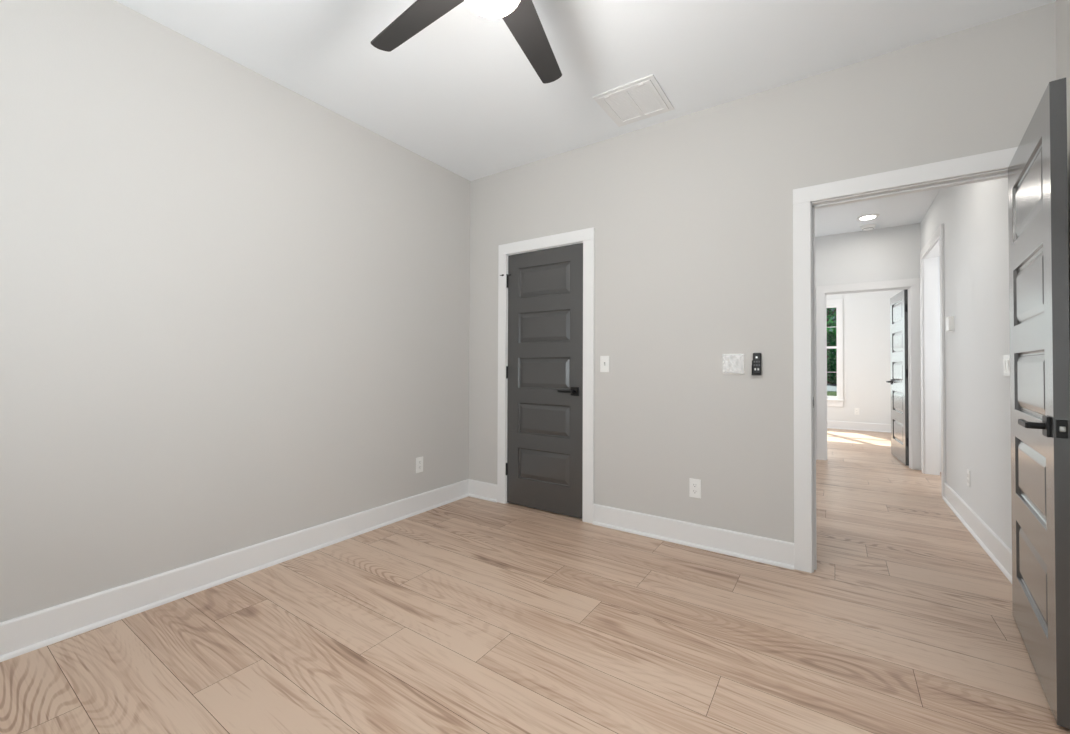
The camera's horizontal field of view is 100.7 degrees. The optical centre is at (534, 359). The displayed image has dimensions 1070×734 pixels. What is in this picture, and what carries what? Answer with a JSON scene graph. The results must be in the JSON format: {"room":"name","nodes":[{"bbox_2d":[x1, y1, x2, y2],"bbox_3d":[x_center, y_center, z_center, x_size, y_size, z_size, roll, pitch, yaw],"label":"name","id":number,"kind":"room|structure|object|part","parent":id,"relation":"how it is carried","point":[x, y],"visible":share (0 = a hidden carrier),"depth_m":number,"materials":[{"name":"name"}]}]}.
{"room":"empty bedroom","nodes":[
{"label":"empty bedroom","id":0,"kind":"room"},
{"bbox_2d":[0,0,469,621],"bbox_3d":[-1.661,-0.216,2.366,0.115,2.743,3.715,0,-1,34],"label":"wall","id":1,"kind":"structure","parent":0,"point":[235,309],"depth_m":2.20,"materials":[{"name":"beige paint"}]},
{"bbox_2d":[0,479,468,661],"bbox_3d":[-1.575,1.086,2.356,0.027,0.140,3.600,0,-1,34],"label":"baseboard","id":2,"kind":"structure","parent":1,"relation":"attached to","point":[30,632],"depth_m":2.18,"materials":[{"name":"white paint"}]},
{"bbox_2d":[416,456,422,472],"bbox_3d":[-0.884,0.809,3.397,0.009,0.117,0.070,0,-1,34],"label":"wall outlet","id":3,"kind":"object","parent":1,"relation":"attached to","point":[419,461],"visible":1,"depth_m":3.39,"materials":[{"name":"white plastic"}]},
{"bbox_2d":[0,428,1069,733],"bbox_3d":[2.296,1.267,3.883,4.970,0.150,10.670,0,-1,34],"label":"floor","id":4,"kind":"structure","parent":0,"point":[467,615],"depth_m":1.83,"materials":[{"name":"brown wood"}]},
{"bbox_2d":[115,0,1055,236],"bbox_3d":[1.372,-1.619,2.533,4.965,0.148,7.350,0,-1,34],"label":"ceiling","id":5,"kind":"structure","parent":0,"point":[461,94],"depth_m":2.32,"materials":[{"name":"white paint"}]},
{"bbox_2d":[371,0,561,83],"bbox_3d":[-0.165,-1.363,1.459,1.203,0.462,1.231,0,-1,34],"label":"ceiling fan","id":6,"kind":"object","parent":5,"relation":"hanging from","point":[521,17],"visible":1,"depth_m":1.69,"materials":[{"name":"black metal"}]},
{"bbox_3d":[-0.441,-1.280,1.663,0.519,0.006,0.129,0,10,38],"label":"blade","id":7,"kind":"part","parent":6,"relation":"part of","materials":[{"name":"black wood"}]},
{"bbox_3d":[-0.140,-1.171,1.423,0.200,0.076,0.200,0,-1,34],"label":"lamp shade","id":8,"kind":"part","parent":6,"relation":"part of","materials":[{"name":"white glass"}]},
{"bbox_3d":[-0.005,-1.277,1.785,0.129,0.006,0.519,-11,-5,20],"label":"blade","id":9,"kind":"part","parent":6,"relation":"part of","materials":[{"name":"black wood"}]},
{"bbox_2d":[592,74,673,126],"bbox_3d":[0.608,-1.565,2.716,0.372,0.017,0.396,0,-1,34],"label":"ceiling vent","id":10,"kind":"object","parent":5,"relation":"in","point":[642,98],"visible":1,"depth_m":2.69,"materials":[{"name":"white paint"}]},
{"bbox_2d":[856,214,879,220],"bbox_3d":[3.526,-1.502,4.697,0.200,0.010,0.200,0,-1,34],"label":"recessed light","id":11,"kind":"object","parent":5,"relation":"in","point":[868,216],"visible":1,"depth_m":4.68,"materials":[{"name":"white plastic"}]},
{"bbox_2d":[860,224,875,230],"bbox_3d":[3.749,-1.478,4.992,0.140,0.048,0.140,0,-1,34],"label":"smoke detector","id":12,"kind":"object","parent":5,"relation":"attached to","point":[867,227],"visible":1,"depth_m":4.95,"materials":[{"name":"white plastic"}]},
{"bbox_2d":[469,2,1055,542],"bbox_3d":[0.891,-0.198,2.953,3.687,2.743,0.115,0,-1,34],"label":"wall","id":13,"kind":"structure","parent":0,"point":[691,215],"depth_m":2.73,"materials":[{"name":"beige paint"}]},
{"bbox_2d":[469,479,496,501],"bbox_3d":[-0.448,1.109,3.751,0.333,0.140,0.027,0,-1,34],"label":"baseboard","id":14,"kind":"structure","parent":13,"relation":"attached to","point":[477,489],"depth_m":3.74,"materials":[{"name":"white paint"}]},
{"bbox_2d":[500,243,582,518],"bbox_3d":[0.035,0.156,3.446,0.771,2.018,0.089,0,-1,34],"label":"door","id":15,"kind":"structure","parent":13,"relation":"in","point":[544,370],"depth_m":3.43,"materials":[{"name":"grey paint"}]},
{"bbox_3d":[0.074,0.109,3.453,0.483,0.247,0.035,0,-1,34],"label":"panel","id":16,"kind":"part","parent":15,"relation":"part of","materials":[{"name":"grey paint"}]},
{"bbox_3d":[0.072,0.470,3.448,0.483,0.247,0.035,0,-1,34],"label":"panel","id":17,"kind":"part","parent":15,"relation":"part of","materials":[{"name":"grey paint"}]},
{"bbox_3d":[0.071,0.832,3.443,0.483,0.247,0.035,0,-1,34],"label":"panel","id":18,"kind":"part","parent":15,"relation":"part of","materials":[{"name":"grey paint"}]},
{"bbox_3d":[0.077,-0.614,3.463,0.483,0.247,0.035,0,-1,34],"label":"panel","id":19,"kind":"part","parent":15,"relation":"part of","materials":[{"name":"grey paint"}]},
{"bbox_3d":[0.075,-0.253,3.458,0.483,0.247,0.035,0,-1,34],"label":"panel","id":20,"kind":"part","parent":15,"relation":"part of","materials":[{"name":"grey paint"}]},
{"bbox_3d":[0.246,0.239,3.280,0.151,0.066,0.054,0,-1,34],"label":"lever handle","id":21,"kind":"part","parent":15,"relation":"part of","materials":[{"name":"black metal"}]},
{"bbox_2d":[497,227,594,522],"bbox_3d":[0.092,0.115,3.477,0.877,2.126,0.133,0,-1,34],"label":"door frame","id":22,"kind":"structure","parent":13,"relation":"attached to","point":[585,236],"depth_m":3.23,"materials":[{"name":"white paint"}]},
{"bbox_2d":[600,356,608,371],"bbox_3d":[0.491,0.034,3.138,0.070,0.117,0.019,0,-1,34],"label":"light switch","id":23,"kind":"object","parent":13,"relation":"attached to","point":[604,360],"visible":1,"depth_m":3.14,"materials":[{"name":"white plastic"}]},
{"bbox_2d":[592,504,793,569],"bbox_3d":[0.931,1.102,2.819,1.241,0.140,0.027,0,-1,34],"label":"baseboard","id":24,"kind":"structure","parent":13,"relation":"attached to","point":[765,550],"depth_m":2.75,"materials":[{"name":"white paint"}]},
{"bbox_2d":[689,478,700,497],"bbox_3d":[1.005,0.810,2.784,0.070,0.117,0.009,0,-1,34],"label":"wall outlet","id":25,"kind":"object","parent":13,"relation":"attached to","point":[694,484],"visible":1,"depth_m":2.78,"materials":[{"name":"white plastic"}]},
{"bbox_2d":[722,354,743,373],"bbox_3d":[1.188,0.028,2.662,0.122,0.119,0.028,0,-1,34],"label":"light switch","id":26,"kind":"object","parent":13,"relation":"attached to","point":[731,363],"visible":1,"depth_m":2.67,"materials":[{"name":"white plastic"}]},
{"bbox_2d":[752,353,760,374],"bbox_3d":[1.295,0.028,2.592,0.050,0.132,0.024,0,-1,34],"label":"remote control","id":27,"kind":"object","parent":13,"relation":"attached to","point":[756,362],"visible":1,"depth_m":2.58,"materials":[{"name":"black plastic"}]},
{"bbox_2d":[793,147,1017,572],"bbox_3d":[1.889,0.105,2.262,0.980,2.126,0.133,0,-1,34],"label":"door frame","id":28,"kind":"structure","parent":13,"relation":"attached to","point":[806,200],"depth_m":2.44,"materials":[{"name":"white paint"}]},
{"bbox_2d":[1008,78,1069,728],"bbox_3d":[1.911,0.135,1.695,0.143,2.028,0.826,0,-1,40],"label":"door","id":29,"kind":"structure","parent":13,"relation":"in","point":[1037,170],"depth_m":1.52,"materials":[{"name":"grey paint"}]},
{"bbox_3d":[1.914,-0.631,1.706,0.035,0.247,0.582,0,-1,40],"label":"panel","id":30,"kind":"part","parent":29,"relation":"part of","materials":[{"name":"grey paint"}]},
{"bbox_3d":[1.913,-0.269,1.701,0.035,0.247,0.582,0,-1,40],"label":"panel","id":31,"kind":"part","parent":29,"relation":"part of","materials":[{"name":"grey paint"}]},
{"bbox_3d":[1.911,0.092,1.696,0.035,0.247,0.582,0,-1,40],"label":"panel","id":32,"kind":"part","parent":29,"relation":"part of","materials":[{"name":"grey paint"}]},
{"bbox_3d":[1.910,0.454,1.691,0.035,0.247,0.582,0,-1,40],"label":"panel","id":33,"kind":"part","parent":29,"relation":"part of","materials":[{"name":"grey paint"}]},
{"bbox_3d":[1.908,0.815,1.686,0.035,0.247,0.582,0,-1,40],"label":"panel","id":34,"kind":"part","parent":29,"relation":"part of","materials":[{"name":"grey paint"}]},
{"bbox_3d":[1.686,0.220,1.499,0.054,0.066,0.151,0,-1,40],"label":"lever handle","id":35,"kind":"part","parent":29,"relation":"part of","materials":[{"name":"black metal"}]},
{"bbox_3d":[1.649,0.218,1.387,0.025,0.058,0.002,0,-1,40],"label":"latch plate","id":36,"kind":"part","parent":29,"relation":"part of","materials":[{"name":"black metal"}]},
{"bbox_2d":[826,290,901,423],"bbox_3d":[5.019,-0.092,8.453,3.335,2.715,0.115,0,-1,34],"label":"wall","id":37,"kind":"structure","parent":0,"point":[866,315],"depth_m":7.82,"materials":[{"name":"white paint"}]},
{"bbox_2d":[827,299,843,406],"bbox_3d":[4.947,-0.111,8.467,1.560,1.953,0.145,0,-1,34],"label":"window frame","id":38,"kind":"structure","parent":37,"relation":"in","point":[836,303],"depth_m":8.03,"materials":[{"name":"white paint"}]},
{"bbox_3d":[4.975,-0.591,8.512,1.356,0.792,0.025,0,-1,34],"label":"sash","id":39,"kind":"part","parent":38,"relation":"part of","materials":[{"name":"white paint"}]},
{"bbox_3d":[4.956,0.239,8.478,1.356,0.949,0.025,0,-1,34],"label":"sash","id":40,"kind":"part","parent":38,"relation":"part of","materials":[{"name":"white paint"}]},
{"bbox_3d":[4.959,-0.137,8.486,1.400,1.745,0.100,0,-1,34],"label":"frame","id":41,"kind":"part","parent":38,"relation":"part of","materials":[{"name":"white paint"}]},
{"bbox_3d":[4.915,0.800,8.413,1.560,0.130,0.045,0,-1,34],"label":"sill","id":42,"kind":"part","parent":38,"relation":"part of","materials":[{"name":"white paint"}]},
{"bbox_2d":[854,408,858,414],"bbox_3d":[5.725,0.929,7.885,0.070,0.117,0.009,0,-1,34],"label":"wall outlet","id":43,"kind":"object","parent":37,"relation":"attached to","point":[856,410],"visible":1,"depth_m":7.89,"materials":[{"name":"white plastic"}]},
{"bbox_2d":[827,420,890,432],"bbox_3d":[4.968,1.195,8.381,3.060,0.140,0.027,0,-1,34],"label":"baseboard","id":44,"kind":"structure","parent":37,"relation":"attached to","point":[875,427],"depth_m":7.85,"materials":[{"name":"white paint"}]},
{"bbox_2d":[815,223,940,471],"bbox_3d":[3.143,-0.137,5.678,3.335,2.715,0.115,0,-1,34],"label":"wall","id":45,"kind":"structure","parent":0,"point":[889,253],"depth_m":5.12,"materials":[{"name":"white paint"}]},
{"bbox_2d":[816,278,921,469],"bbox_3d":[3.862,0.163,5.177,0.963,2.106,0.133,0,-1,34],"label":"door frame","id":46,"kind":"structure","parent":45,"relation":"attached to","point":[913,285],"depth_m":5.00,"materials":[{"name":"white paint"}]},
{"bbox_2d":[886,289,908,465],"bbox_3d":[4.419,0.209,5.372,0.145,2.000,0.821,0,-1,29],"label":"door","id":47,"kind":"structure","parent":45,"relation":"in","point":[898,381],"depth_m":5.28,"materials":[{"name":"grey paint"}]},
{"bbox_3d":[4.418,-0.570,5.385,0.035,0.247,0.576,0,-1,30],"label":"panel","id":48,"kind":"part","parent":47,"relation":"part of","materials":[{"name":"grey paint"}]},
{"bbox_3d":[4.417,-0.209,5.380,0.035,0.247,0.576,0,-1,30],"label":"panel","id":49,"kind":"part","parent":47,"relation":"part of","materials":[{"name":"grey paint"}]},
{"bbox_3d":[4.415,0.153,5.375,0.035,0.247,0.576,0,-1,30],"label":"panel","id":50,"kind":"part","parent":47,"relation":"part of","materials":[{"name":"grey paint"}]},
{"bbox_3d":[4.414,0.514,5.370,0.035,0.247,0.576,0,-1,30],"label":"panel","id":51,"kind":"part","parent":47,"relation":"part of","materials":[{"name":"grey paint"}]},
{"bbox_3d":[4.412,0.875,5.365,0.035,0.247,0.576,0,-1,30],"label":"panel","id":52,"kind":"part","parent":47,"relation":"part of","materials":[{"name":"grey paint"}]},
{"bbox_2d":[920,0,1069,549],"bbox_3d":[2.273,-0.208,1.831,0.142,2.743,7.235,0,-1,34],"label":"wall","id":53,"kind":"structure","parent":0,"point":[974,216],"depth_m":2.88,"materials":[{"name":"white paint"}]},
{"bbox_2d":[920,223,945,496],"bbox_3d":[3.893,0.018,4.267,0.133,2.371,1.162,0,-1,34],"label":"door frame","id":54,"kind":"structure","parent":53,"relation":"attached to","point":[929,332],"depth_m":4.66,"materials":[{"name":"white paint"}]},
{"bbox_2d":[946,316,954,331],"bbox_3d":[3.334,-0.283,3.563,0.037,0.124,0.110,0,-1,34],"label":"thermostat","id":55,"kind":"object","parent":53,"relation":"attached to","point":[950,327],"visible":1,"depth_m":3.53,"materials":[{"name":"white plastic"}]},
{"bbox_2d":[942,483,1011,583],"bbox_3d":[2.914,1.111,2.920,0.027,0.140,2.132,0,-1,34],"label":"baseboard","id":56,"kind":"structure","parent":53,"relation":"attached to","point":[997,550],"depth_m":2.82,"materials":[{"name":"white paint"}]},
{"bbox_2d":[1003,355,1009,375],"bbox_3d":[2.585,0.035,2.429,0.012,0.117,0.118,0,-1,34],"label":"light switch","id":57,"kind":"object","parent":53,"relation":"attached to","point":[1006,358],"visible":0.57,"depth_m":2.42,"materials":[{"name":"white plastic"}]},
{"label":"outside","id":58,"kind":"structure","parent":0,"visible":0},
{"bbox_2d":[827,376,836,395],"bbox_3d":[26.627,2.442,44.093,120.000,0.200,82.830,0,-1,34],"label":"lawn","id":59,"kind":"structure","parent":58,"point":[829,393],"depth_m":26.80,"materials":[{"name":"green plant"}]},
{"bbox_2d":[827,308,836,383],"bbox_3d":[28.207,-3.478,42.500,8.109,13.083,8.450,0,-1,-6],"label":"tree","id":60,"kind":"object","parent":59,"relation":"on","point":[831,335],"visible":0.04,"depth_m":40.32,"materials":[{"name":"green plant"}]},
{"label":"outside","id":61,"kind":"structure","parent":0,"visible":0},
{"bbox_2d":[827,384,836,391],"bbox_3d":[20.980,2.194,35.740,80.000,0.020,13.000,0,-1,34],"label":"street","id":62,"kind":"structure","parent":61,"point":[830,387],"depth_m":33.99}
]}

